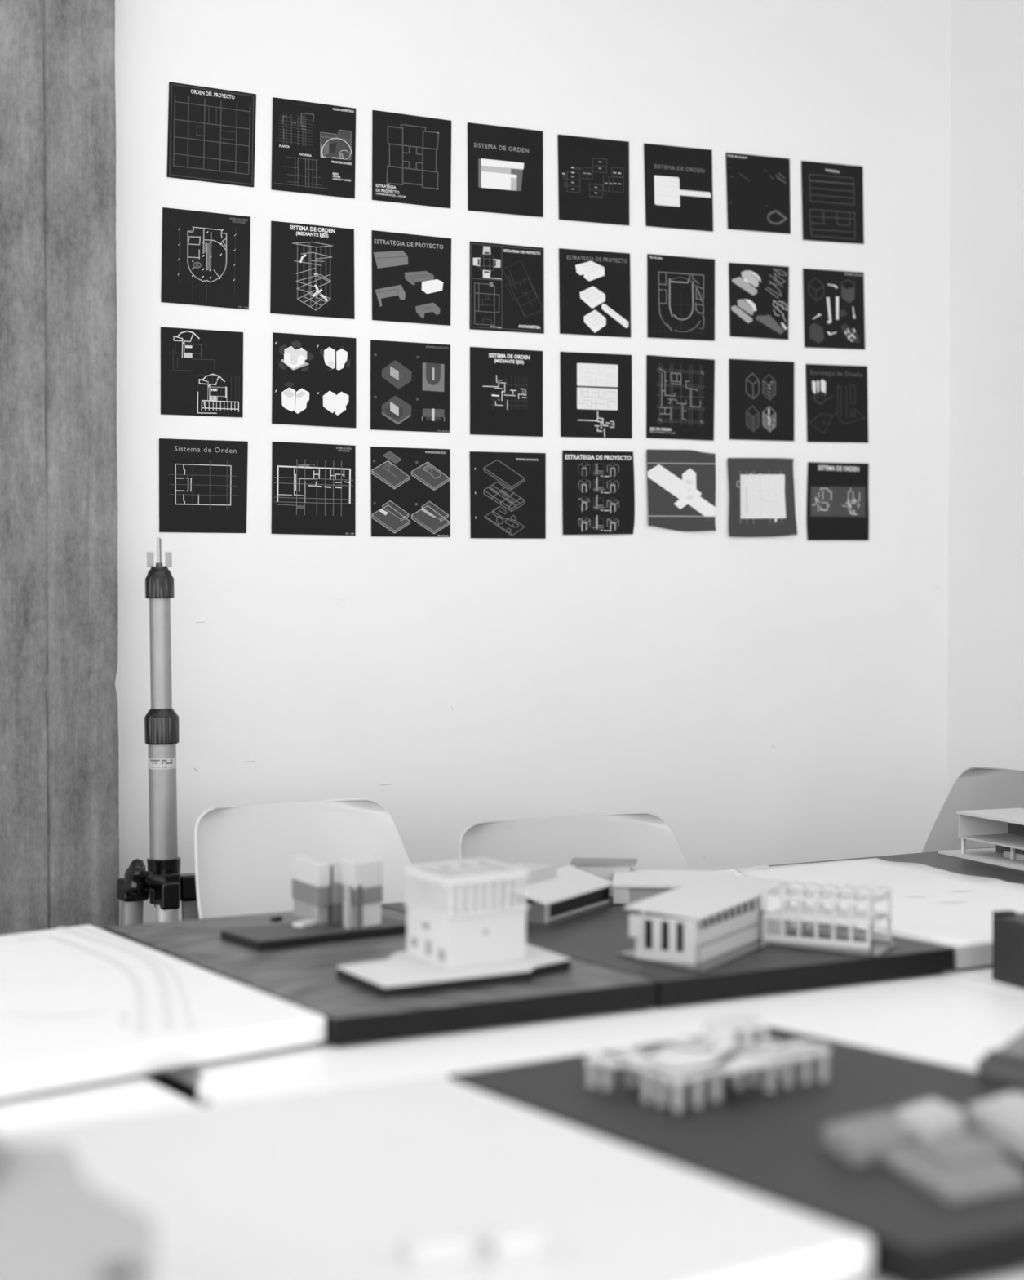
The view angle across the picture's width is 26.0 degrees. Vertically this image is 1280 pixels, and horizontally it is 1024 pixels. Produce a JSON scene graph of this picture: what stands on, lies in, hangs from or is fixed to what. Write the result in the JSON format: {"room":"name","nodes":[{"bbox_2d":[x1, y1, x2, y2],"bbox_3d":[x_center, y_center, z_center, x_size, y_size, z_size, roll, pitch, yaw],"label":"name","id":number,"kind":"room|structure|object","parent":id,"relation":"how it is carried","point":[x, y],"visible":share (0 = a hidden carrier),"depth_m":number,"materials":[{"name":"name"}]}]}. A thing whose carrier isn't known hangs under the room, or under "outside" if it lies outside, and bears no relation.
{"room":"design studio","nodes":[
{"label":"design studio","id":0,"kind":"room"},
{"bbox_2d":[0,0,119,935],"bbox_3d":[-1.124,-0.371,4.658,0.583,3.200,0.123,-1,2,-31],"label":"wood panel","id":1,"kind":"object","parent":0,"point":[60,841],"depth_m":4.69,"materials":[{"name":"grey wood"}]},
{"bbox_2d":[115,0,951,925],"bbox_3d":[-1.911,-0.362,4.319,7.246,3.200,0.122,-1,2,-31],"label":"wall","id":2,"kind":"structure","parent":0,"point":[774,700],"depth_m":5.50,"materials":[{"name":"paint"}]},
{"bbox_2d":[160,326,243,417],"bbox_3d":[-0.696,-0.601,4.983,0.201,0.194,0.002,-1,2,-31],"label":"printed sheet","id":3,"kind":"object","parent":2,"relation":"attached to","point":[202,371],"visible":1,"depth_m":4.98,"materials":[{"name":"black paper"}]},
{"bbox_2d":[159,438,248,533],"bbox_3d":[-0.693,-0.346,4.992,0.216,0.209,0.001,-1,2,-32],"label":"printed sheet","id":4,"kind":"object","parent":2,"relation":"attached to","point":[203,483],"visible":1,"depth_m":4.99,"materials":[{"name":"black paper"}]},
{"bbox_2d":[168,445,237,510],"bbox_3d":[-0.694,-0.363,4.990,0.171,0.143,0.001,-1,2,-31],"label":"print","id":5,"kind":"object","parent":4,"relation":"attached to","point":[202,477],"depth_m":4.99,"materials":[{"name":"grey paper"}]},
{"bbox_2d":[161,207,250,309],"bbox_3d":[-0.686,-0.856,4.981,0.218,0.213,0.002,-1,2,-31],"label":"printed sheet","id":6,"kind":"object","parent":2,"relation":"attached to","point":[206,255],"visible":1,"depth_m":4.98,"materials":[{"name":"black paper"}]},
{"bbox_2d":[167,81,256,186],"bbox_3d":[-0.674,-1.135,4.983,0.218,0.214,0.001,-1,2,-32],"label":"printed sheet","id":7,"kind":"object","parent":2,"relation":"attached to","point":[211,131],"visible":1,"depth_m":4.98,"materials":[{"name":"black paper"}]},
{"bbox_2d":[270,221,355,319],"bbox_3d":[-0.460,-0.853,5.121,0.216,0.210,0.002,-1,2,-31],"label":"printed sheet","id":8,"kind":"object","parent":2,"relation":"attached to","point":[313,266],"visible":1,"depth_m":5.12,"materials":[{"name":"black paper"}]},
{"bbox_2d":[289,225,335,311],"bbox_3d":[-0.461,-0.857,5.120,0.116,0.193,0.001,-1,2,-31],"label":"print","id":9,"kind":"object","parent":8,"relation":"attached to","point":[312,247],"depth_m":5.12,"materials":[{"name":"grey paper"}]},
{"bbox_2d":[271,441,355,535],"bbox_3d":[-0.459,-0.349,5.134,0.216,0.213,0.002,-1,2,-31],"label":"printed sheet","id":10,"kind":"object","parent":2,"relation":"attached to","point":[313,485],"visible":1,"depth_m":5.13,"materials":[{"name":"black paper"}]},
{"bbox_2d":[271,97,355,198],"bbox_3d":[-0.456,-1.134,5.115,0.217,0.211,0.002,-1,2,-31],"label":"printed sheet","id":11,"kind":"object","parent":2,"relation":"attached to","point":[313,144],"visible":1,"depth_m":5.11,"materials":[{"name":"black paper"}]},
{"bbox_2d":[271,332,356,427],"bbox_3d":[-0.457,-0.600,5.129,0.217,0.210,0.002,-1,2,-31],"label":"printed sheet","id":12,"kind":"object","parent":2,"relation":"attached to","point":[314,377],"visible":1,"depth_m":5.13,"materials":[{"name":"black paper"}]},
{"bbox_2d":[275,340,350,415],"bbox_3d":[-0.460,-0.606,5.126,0.193,0.169,0.001,-1,2,-31],"label":"print","id":13,"kind":"object","parent":12,"relation":"attached to","point":[313,377],"depth_m":5.13,"materials":[{"name":"grey paper"}]},
{"bbox_2d":[370,339,450,432],"bbox_3d":[-0.240,-0.601,5.262,0.217,0.211,0.001,-1,2,-32],"label":"printed sheet","id":14,"kind":"object","parent":2,"relation":"attached to","point":[411,381],"visible":1,"depth_m":5.26,"materials":[{"name":"black paper"}]},
{"bbox_2d":[370,446,450,537],"bbox_3d":[-0.240,-0.351,5.268,0.216,0.212,0.002,-1,2,-32],"label":"printed sheet","id":15,"kind":"object","parent":2,"relation":"attached to","point":[411,487],"visible":1,"depth_m":5.27,"materials":[{"name":"black paper"}]},
{"bbox_2d":[372,110,451,208],"bbox_3d":[-0.236,-1.137,5.250,0.215,0.211,0.001,-1,2,-31],"label":"printed sheet","id":16,"kind":"object","parent":2,"relation":"attached to","point":[411,154],"visible":1,"depth_m":5.25,"materials":[{"name":"black paper"}]},
{"bbox_2d":[376,124,439,197],"bbox_3d":[-0.246,-1.131,5.243,0.171,0.173,0.001,-1,2,-31],"label":"print","id":17,"kind":"object","parent":16,"relation":"attached to","point":[407,155],"depth_m":5.24,"materials":[{"name":"grey paper"}]},
{"bbox_2d":[372,230,451,325],"bbox_3d":[-0.237,-0.857,5.257,0.215,0.210,0.001,-1,2,-32],"label":"printed sheet","id":18,"kind":"object","parent":2,"relation":"attached to","point":[411,273],"visible":1,"depth_m":5.26,"materials":[{"name":"black paper"}]},
{"bbox_2d":[467,122,543,217],"bbox_3d":[-0.015,-1.140,5.384,0.214,0.212,0.001,-1,2,-31],"label":"printed sheet","id":19,"kind":"object","parent":2,"relation":"attached to","point":[505,165],"visible":1,"depth_m":5.38,"materials":[{"name":"black paper"}]},
{"bbox_2d":[474,142,528,191],"bbox_3d":[-0.026,-1.146,5.377,0.155,0.107,0.001,-1,2,-31],"label":"print","id":20,"kind":"object","parent":19,"relation":"attached to","point":[498,166],"depth_m":5.38,"materials":[{"name":"grey paper"}]},
{"bbox_2d":[470,346,542,436],"bbox_3d":[-0.013,-0.603,5.400,0.208,0.212,0.002,-1,2,-32],"label":"printed sheet","id":21,"kind":"object","parent":2,"relation":"attached to","point":[506,384],"visible":1,"depth_m":5.40,"materials":[{"name":"black paper"}]},
{"bbox_2d":[483,352,529,409],"bbox_3d":[-0.014,-0.628,5.398,0.134,0.137,0.001,-1,2,-31],"label":"print","id":22,"kind":"object","parent":21,"relation":"attached to","point":[506,375],"depth_m":5.40,"materials":[{"name":"grey paper"}]},
{"bbox_2d":[470,241,544,333],"bbox_3d":[-0.011,-0.856,5.394,0.212,0.212,0.002,-1,2,-32],"label":"printed sheet","id":23,"kind":"object","parent":2,"relation":"attached to","point":[507,282],"visible":1,"depth_m":5.39,"materials":[{"name":"black paper"}]},
{"bbox_2d":[470,451,546,538],"bbox_3d":[-0.009,-0.353,5.409,0.217,0.212,0.001,-1,2,-32],"label":"printed sheet","id":24,"kind":"object","parent":2,"relation":"attached to","point":[508,490],"visible":1,"depth_m":5.41,"materials":[{"name":"black paper"}]},
{"bbox_2d":[558,134,629,225],"bbox_3d":[0.204,-1.144,5.518,0.213,0.212,0.001,-1,2,-31],"label":"printed sheet","id":25,"kind":"object","parent":2,"relation":"attached to","point":[593,173],"visible":1,"depth_m":5.52,"materials":[{"name":"black paper"}]},
{"bbox_2d":[562,157,623,198],"bbox_3d":[0.202,-1.151,5.516,0.183,0.100,0.001,-1,2,-31],"label":"print","id":26,"kind":"object","parent":25,"relation":"attached to","point":[582,177],"depth_m":5.52,"materials":[{"name":"grey paper"}]},
{"bbox_2d":[559,248,631,337],"bbox_3d":[0.208,-0.865,5.528,0.215,0.213,0.001,-1,2,-31],"label":"printed sheet","id":27,"kind":"object","parent":2,"relation":"attached to","point":[595,286],"visible":1,"depth_m":5.53,"materials":[{"name":"black paper"}]},
{"bbox_2d":[560,351,632,438],"bbox_3d":[0.211,-0.611,5.537,0.216,0.213,0.002,-1,2,-31],"label":"printed sheet","id":28,"kind":"object","parent":2,"relation":"attached to","point":[596,388],"visible":1,"depth_m":5.54,"materials":[{"name":"black paper"}]},
{"bbox_2d":[577,363,617,436],"bbox_3d":[0.214,-0.599,5.538,0.123,0.182,0.001,-1,2,-31],"label":"print","id":29,"kind":"object","parent":28,"relation":"attached to","point":[597,383],"depth_m":5.54,"materials":[{"name":"white"}]},
{"bbox_2d":[562,450,635,534],"bbox_3d":[0.218,-0.368,5.545,0.217,0.212,0.006,-1,2,-31],"label":"printed sheet","id":30,"kind":"object","parent":2,"relation":"attached to","point":[598,488],"visible":1,"depth_m":5.54,"materials":[{"name":"black paper"}]},
{"bbox_2d":[644,142,713,231],"bbox_3d":[0.426,-1.154,5.654,0.218,0.213,0.001,-1,2,-32],"label":"printed sheet","id":31,"kind":"object","parent":2,"relation":"attached to","point":[678,180],"visible":1,"depth_m":5.65,"materials":[{"name":"black paper"}]},
{"bbox_2d":[654,164,711,206],"bbox_3d":[0.436,-1.156,5.660,0.179,0.105,0.001,-1,2,-31],"label":"print","id":32,"kind":"object","parent":31,"relation":"attached to","point":[675,184],"depth_m":5.66,"materials":[{"name":"white"}]},
{"bbox_2d":[646,355,715,440],"bbox_3d":[0.432,-0.618,5.671,0.214,0.210,0.002,-1,2,-31],"label":"printed sheet","id":33,"kind":"object","parent":2,"relation":"attached to","point":[681,391],"visible":1,"depth_m":5.67,"materials":[{"name":"black paper"}]},
{"bbox_2d":[650,362,705,434],"bbox_3d":[0.424,-0.616,5.665,0.172,0.181,0.001,-1,2,-31],"label":"print","id":34,"kind":"object","parent":33,"relation":"attached to","point":[677,389],"depth_m":5.67,"materials":[{"name":"grey paper"}]},
{"bbox_2d":[647,253,715,340],"bbox_3d":[0.433,-0.874,5.665,0.212,0.213,0.001,-1,2,-31],"label":"printed sheet","id":35,"kind":"object","parent":2,"relation":"attached to","point":[681,290],"visible":1,"depth_m":5.66,"materials":[{"name":"black paper"}]},
{"bbox_2d":[647,448,716,531],"bbox_3d":[0.434,-0.383,5.674,0.218,0.209,0.006,-1,2,-32],"label":"printed sheet","id":36,"kind":"object","parent":2,"relation":"attached to","point":[682,483],"visible":1,"depth_m":5.68,"materials":[{"name":"grey paper"}]},
{"bbox_2d":[725,152,791,234],"bbox_3d":[0.644,-1.165,5.786,0.213,0.201,0.001,-1,2,-31],"label":"printed sheet","id":37,"kind":"object","parent":2,"relation":"attached to","point":[758,187],"visible":1,"depth_m":5.79,"materials":[{"name":"black paper"}]},
{"bbox_2d":[728,262,789,339],"bbox_3d":[0.646,-0.885,5.794,0.197,0.194,0.001,-1,2,-31],"label":"printed sheet","id":38,"kind":"object","parent":2,"relation":"attached to","point":[759,294],"visible":1,"depth_m":5.79,"materials":[{"name":"black paper"}]},
{"bbox_2d":[728,359,794,441],"bbox_3d":[0.655,-0.628,5.806,0.215,0.212,0.002,-1,2,-31],"label":"printed sheet","id":39,"kind":"object","parent":2,"relation":"attached to","point":[762,393],"visible":1,"depth_m":5.81,"materials":[{"name":"black paper"}]},
{"bbox_2d":[746,373,776,431],"bbox_3d":[0.652,-0.621,5.804,0.098,0.153,0.001,-1,2,-31],"label":"print","id":40,"kind":"object","parent":39,"relation":"attached to","point":[761,388],"depth_m":5.81,"materials":[{"name":"grey paper"}]},
{"bbox_2d":[728,457,797,537],"bbox_3d":[0.657,-0.374,5.810,0.230,0.209,0.007,-1,2,-31],"label":"printed sheet","id":41,"kind":"object","parent":2,"relation":"attached to","point":[762,495],"visible":1,"depth_m":5.81,"materials":[{"name":"grey paper"}]},
{"bbox_2d":[801,160,864,244],"bbox_3d":[0.857,-1.167,5.916,0.216,0.214,0.001,-1,2,-31],"label":"printed sheet","id":42,"kind":"object","parent":2,"relation":"attached to","point":[833,194],"visible":1,"depth_m":5.92,"materials":[{"name":"black paper"}]},
{"bbox_2d":[808,168,855,239],"bbox_3d":[0.855,-1.163,5.915,0.161,0.182,0.001,-1,2,-31],"label":"print","id":43,"kind":"object","parent":42,"relation":"attached to","point":[832,192],"depth_m":5.92,"materials":[{"name":"grey paper"}]},
{"bbox_2d":[803,268,865,349],"bbox_3d":[0.862,-0.883,5.927,0.215,0.213,0.001,-1,2,-32],"label":"printed sheet","id":44,"kind":"object","parent":2,"relation":"attached to","point":[834,317],"visible":1,"depth_m":5.93,"materials":[{"name":"black paper"}]},
{"bbox_2d":[805,364,868,442],"bbox_3d":[0.872,-0.633,5.939,0.217,0.211,0.001,-1,2,-31],"label":"printed sheet","id":45,"kind":"object","parent":2,"relation":"attached to","point":[837,406],"visible":1,"depth_m":5.94,"materials":[{"name":"black paper"}]},
{"bbox_2d":[807,462,869,540],"bbox_3d":[0.875,-0.371,5.947,0.214,0.210,0.002,-1,2,-31],"label":"printed sheet","id":46,"kind":"object","parent":2,"relation":"attached to","point":[838,503],"visible":1,"depth_m":5.95,"materials":[{"name":"black paper"}]},
{"bbox_2d":[810,465,866,516],"bbox_3d":[0.875,-0.398,5.946,0.190,0.136,0.001,-1,2,-31],"label":"print","id":47,"kind":"object","parent":46,"relation":"attached to","point":[836,491],"depth_m":5.95,"materials":[{"name":"grey paper"}]},
{"bbox_2d":[946,0,1023,797],"bbox_3d":[3.207,-0.328,3.004,0.120,3.200,8.230,-1,2,-31],"label":"wall","id":48,"kind":"structure","parent":0,"point":[986,620],"depth_m":6.03,"materials":[{"name":"paint"}]},
{"bbox_3d":[0.129,1.370,1.169,7.300,0.100,7.700,-1,2,-31],"label":"floor","id":49,"kind":"structure","parent":0,"visible":0},
{"bbox_2d":[0,1076,200,1133],"bbox_3d":[-0.963,0.946,1.974,1.786,0.707,2.430,-1,2,-31],"label":"work table","id":50,"kind":"object","parent":49,"relation":"on","point":[139,1095],"visible":0.02,"depth_m":2.73,"materials":[{"name":"white"}]},
{"bbox_2d":[0,924,326,1102],"bbox_3d":[-0.759,0.537,3.245,0.713,0.043,1.096,-1,2,-31],"label":"board","id":51,"kind":"object","parent":50,"relation":"on","point":[86,1005],"visible":1,"depth_m":3.06,"materials":[{"name":"paper"}]},
{"bbox_2d":[0,937,128,1026],"bbox_3d":[-0.710,0.513,3.344,0.257,0.001,0.788,-1,2,-31],"label":"print","id":52,"kind":"object","parent":51,"relation":"on","point":[124,1012],"depth_m":3.07},
{"bbox_2d":[44,927,174,1033],"bbox_3d":[-0.634,0.511,3.404,0.247,0.001,0.929,-1,2,-31],"label":"print","id":53,"kind":"object","parent":51,"relation":"on","point":[141,1015],"depth_m":3.32},
{"bbox_2d":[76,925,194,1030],"bbox_3d":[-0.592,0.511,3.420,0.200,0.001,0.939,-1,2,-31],"label":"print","id":54,"kind":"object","parent":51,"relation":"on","point":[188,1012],"depth_m":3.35},
{"bbox_2d":[0,1075,872,1279],"bbox_3d":[-0.115,0.565,2.188,0.607,0.043,0.866,-1,2,-31],"label":"board","id":55,"kind":"object","parent":50,"relation":"on","point":[327,1184],"visible":0.97,"depth_m":2.17,"materials":[{"name":"white"}]},
{"bbox_2d":[0,1139,155,1279],"bbox_3d":[-0.382,0.484,1.641,0.226,0.147,0.476,0,2,-15],"label":"model","id":56,"kind":"object","parent":55,"relation":"on","point":[55,1224],"visible":1,"depth_m":1.60,"materials":[{"name":"grey plastic"}]},
{"bbox_2d":[398,1231,471,1270],"bbox_3d":[-0.071,0.538,1.969,0.055,0.022,0.054,-1,2,-23],"label":"block","id":57,"kind":"object","parent":55,"relation":"on","point":[453,1248],"visible":1,"depth_m":1.95,"materials":[{"name":"grey"}]},
{"bbox_2d":[479,1226,542,1262],"bbox_3d":[-0.003,0.537,1.990,0.045,0.022,0.054,-1,2,-23],"label":"block","id":58,"kind":"object","parent":55,"relation":"on","point":[522,1242],"visible":1,"depth_m":1.97,"materials":[{"name":"grey"}]},
{"bbox_2d":[117,537,199,925],"bbox_3d":[-0.741,0.507,4.656,0.171,1.445,0.265,0,1,7],"label":"tripod stand","id":59,"kind":"object","parent":49,"relation":"on","point":[163,883],"visible":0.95,"depth_m":4.64,"materials":[{"name":"grey metal"}]},
{"bbox_2d":[142,871,152,890],"bbox_3d":[-0.754,0.497,4.578,0.021,0.041,0.041,-1,2,-31],"label":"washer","id":60,"kind":"object","parent":59,"relation":"in","point":[147,875],"depth_m":4.56,"materials":[{"name":"black plastic"}]},
{"bbox_2d":[151,759,172,768],"bbox_3d":[-0.734,0.259,4.643,0.045,0.017,0.010,0,1,-4],"label":"print","id":61,"kind":"object","parent":59,"relation":"on","point":[155,763],"depth_m":4.64,"materials":[{"name":"grey paper"}]},
{"bbox_2d":[194,798,420,919],"bbox_3d":[-0.327,0.788,4.335,0.505,0.905,0.553,-1,2,-33],"label":"shell chair","id":62,"kind":"object","parent":49,"relation":"on","point":[244,854],"visible":0.41,"depth_m":4.50,"materials":[{"name":"grey plastic"}]},
{"bbox_2d":[458,811,691,870],"bbox_3d":[0.221,0.804,4.395,0.584,0.869,0.553,-1,2,-31],"label":"shell chair","id":63,"kind":"object","parent":49,"relation":"on","point":[646,837],"visible":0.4,"depth_m":4.62,"materials":[{"name":"grey plastic"}]},
{"bbox_2d":[142,974,1023,1279],"bbox_3d":[0.392,0.924,2.800,1.379,0.707,2.430,-1,2,-31],"label":"work table","id":64,"kind":"object","parent":49,"relation":"on","point":[929,1018],"visible":0.16,"depth_m":3.14,"materials":[{"name":"white"}]},
{"bbox_2d":[105,906,657,1046],"bbox_3d":[-0.253,0.528,3.598,0.552,0.043,0.940,-1,2,-31],"label":"board","id":65,"kind":"object","parent":64,"relation":"on","point":[305,977],"visible":0.58,"depth_m":3.30,"materials":[{"name":"black wood"}]},
{"bbox_2d":[220,855,407,951],"bbox_3d":[-0.352,0.439,3.790,0.319,0.126,0.221,-1,2,-37],"label":"model","id":66,"kind":"object","parent":65,"relation":"on","point":[337,902],"visible":0.96,"depth_m":3.77},
{"bbox_2d":[337,857,570,998],"bbox_3d":[-0.091,0.433,3.399,0.372,0.157,0.255,-1,2,-31],"label":"model","id":67,"kind":"object","parent":65,"relation":"on","point":[471,934],"visible":1,"depth_m":3.37},
{"bbox_2d":[381,896,954,1007],"bbox_3d":[0.232,0.521,3.887,0.588,0.043,0.939,-1,2,-31],"label":"board","id":68,"kind":"object","parent":64,"relation":"on","point":[597,937],"visible":0.43,"depth_m":3.54,"materials":[{"name":"black"}]},
{"bbox_2d":[511,857,735,924],"bbox_3d":[0.195,0.454,4.064,0.359,0.081,0.445,1,2,26],"label":"model","id":69,"kind":"object","parent":68,"relation":"on","point":[553,895],"visible":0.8,"depth_m":4.11},
{"bbox_2d":[617,872,897,973],"bbox_3d":[0.357,0.455,3.699,0.473,0.098,0.500,-1,2,-31],"label":"model","id":70,"kind":"object","parent":68,"relation":"on","point":[705,925],"visible":1,"depth_m":3.64},
{"bbox_2d":[447,1025,1023,1279],"bbox_3d":[0.397,0.556,2.526,0.628,0.043,0.880,-1,2,-31],"label":"board","id":71,"kind":"object","parent":64,"relation":"on","point":[755,1140],"visible":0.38,"depth_m":2.42,"materials":[{"name":"black"}]},
{"bbox_2d":[586,1014,830,1111],"bbox_3d":[0.234,0.495,2.646,0.274,0.072,0.176,-1,2,-39],"label":"model","id":72,"kind":"object","parent":71,"relation":"on","point":[677,1061],"visible":1,"depth_m":2.62},
{"bbox_2d":[822,1097,1023,1204],"bbox_3d":[0.425,0.523,2.288,0.148,0.036,0.289,0,2,-13],"label":"model","id":73,"kind":"object","parent":71,"relation":"on","point":[926,1142],"visible":1,"depth_m":2.29},
{"bbox_2d":[968,1091,1023,1159],"bbox_3d":[0.551,0.519,2.368,0.119,0.040,0.169,-1,2,-31],"label":"model","id":74,"kind":"object","parent":71,"relation":"on","point":[998,1121],"visible":0.91,"depth_m":2.36},
{"bbox_2d":[977,1031,1023,1085],"bbox_3d":[0.721,0.432,2.627,0.160,0.200,0.300,-1,2,-38],"label":"model","id":75,"kind":"object","parent":71,"relation":"on","point":[1005,1064],"visible":1,"depth_m":2.67},
{"bbox_2d":[922,766,1023,852],"bbox_3d":[1.046,0.767,5.132,0.553,0.905,0.505,-1,2,-35],"label":"shell chair","id":76,"kind":"object","parent":49,"relation":"on","point":[977,788],"visible":0.26,"depth_m":5.38,"materials":[{"name":"grey plastic"}]},
{"bbox_2d":[928,965,1023,995],"bbox_3d":[1.417,0.908,3.438,1.025,0.707,2.450,-1,2,-31],"label":"work table","id":77,"kind":"object","parent":49,"relation":"on","point":[979,976],"visible":0.02,"depth_m":3.60,"materials":[{"name":"white"}]},
{"bbox_2d":[720,866,992,970],"bbox_3d":[0.625,0.513,4.170,0.405,0.043,0.999,-1,2,-31],"label":"board","id":78,"kind":"object","parent":77,"relation":"on","point":[980,954],"visible":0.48,"depth_m":3.69,"materials":[{"name":"grey"}]},
{"bbox_2d":[735,857,1023,945],"bbox_3d":[0.772,0.485,4.233,0.588,0.009,1.009,-1,2,-25],"label":"paper sheet","id":79,"kind":"object","parent":78,"relation":"on","point":[929,903],"visible":0.8,"depth_m":4.27,"materials":[{"name":"white paper"}]},
{"bbox_2d":[873,884,966,902],"bbox_3d":[0.802,0.485,4.274,0.159,0.001,0.264,-1,2,-31],"label":"print","id":80,"kind":"object","parent":79,"relation":"on","point":[873,884],"depth_m":4.21},
{"bbox_2d":[769,846,1023,884],"bbox_3d":[1.086,0.506,4.451,0.799,0.043,1.000,-1,2,-31],"label":"board","id":81,"kind":"object","parent":77,"relation":"on","point":[944,862],"visible":0.22,"depth_m":4.71,"materials":[{"name":"black"}]},
{"bbox_2d":[937,808,1023,871],"bbox_3d":[1.182,0.429,4.672,0.260,0.098,0.620,-1,2,-22],"label":"model","id":82,"kind":"object","parent":81,"relation":"on","point":[1004,828],"visible":1,"depth_m":4.85},
{"bbox_2d":[992,910,1023,988],"bbox_3d":[0.900,0.497,3.498,0.160,0.111,0.260,-1,2,-22],"label":"box","id":83,"kind":"object","parent":77,"relation":"on","point":[1008,926],"visible":1,"depth_m":3.55,"materials":[{"name":"grey"}]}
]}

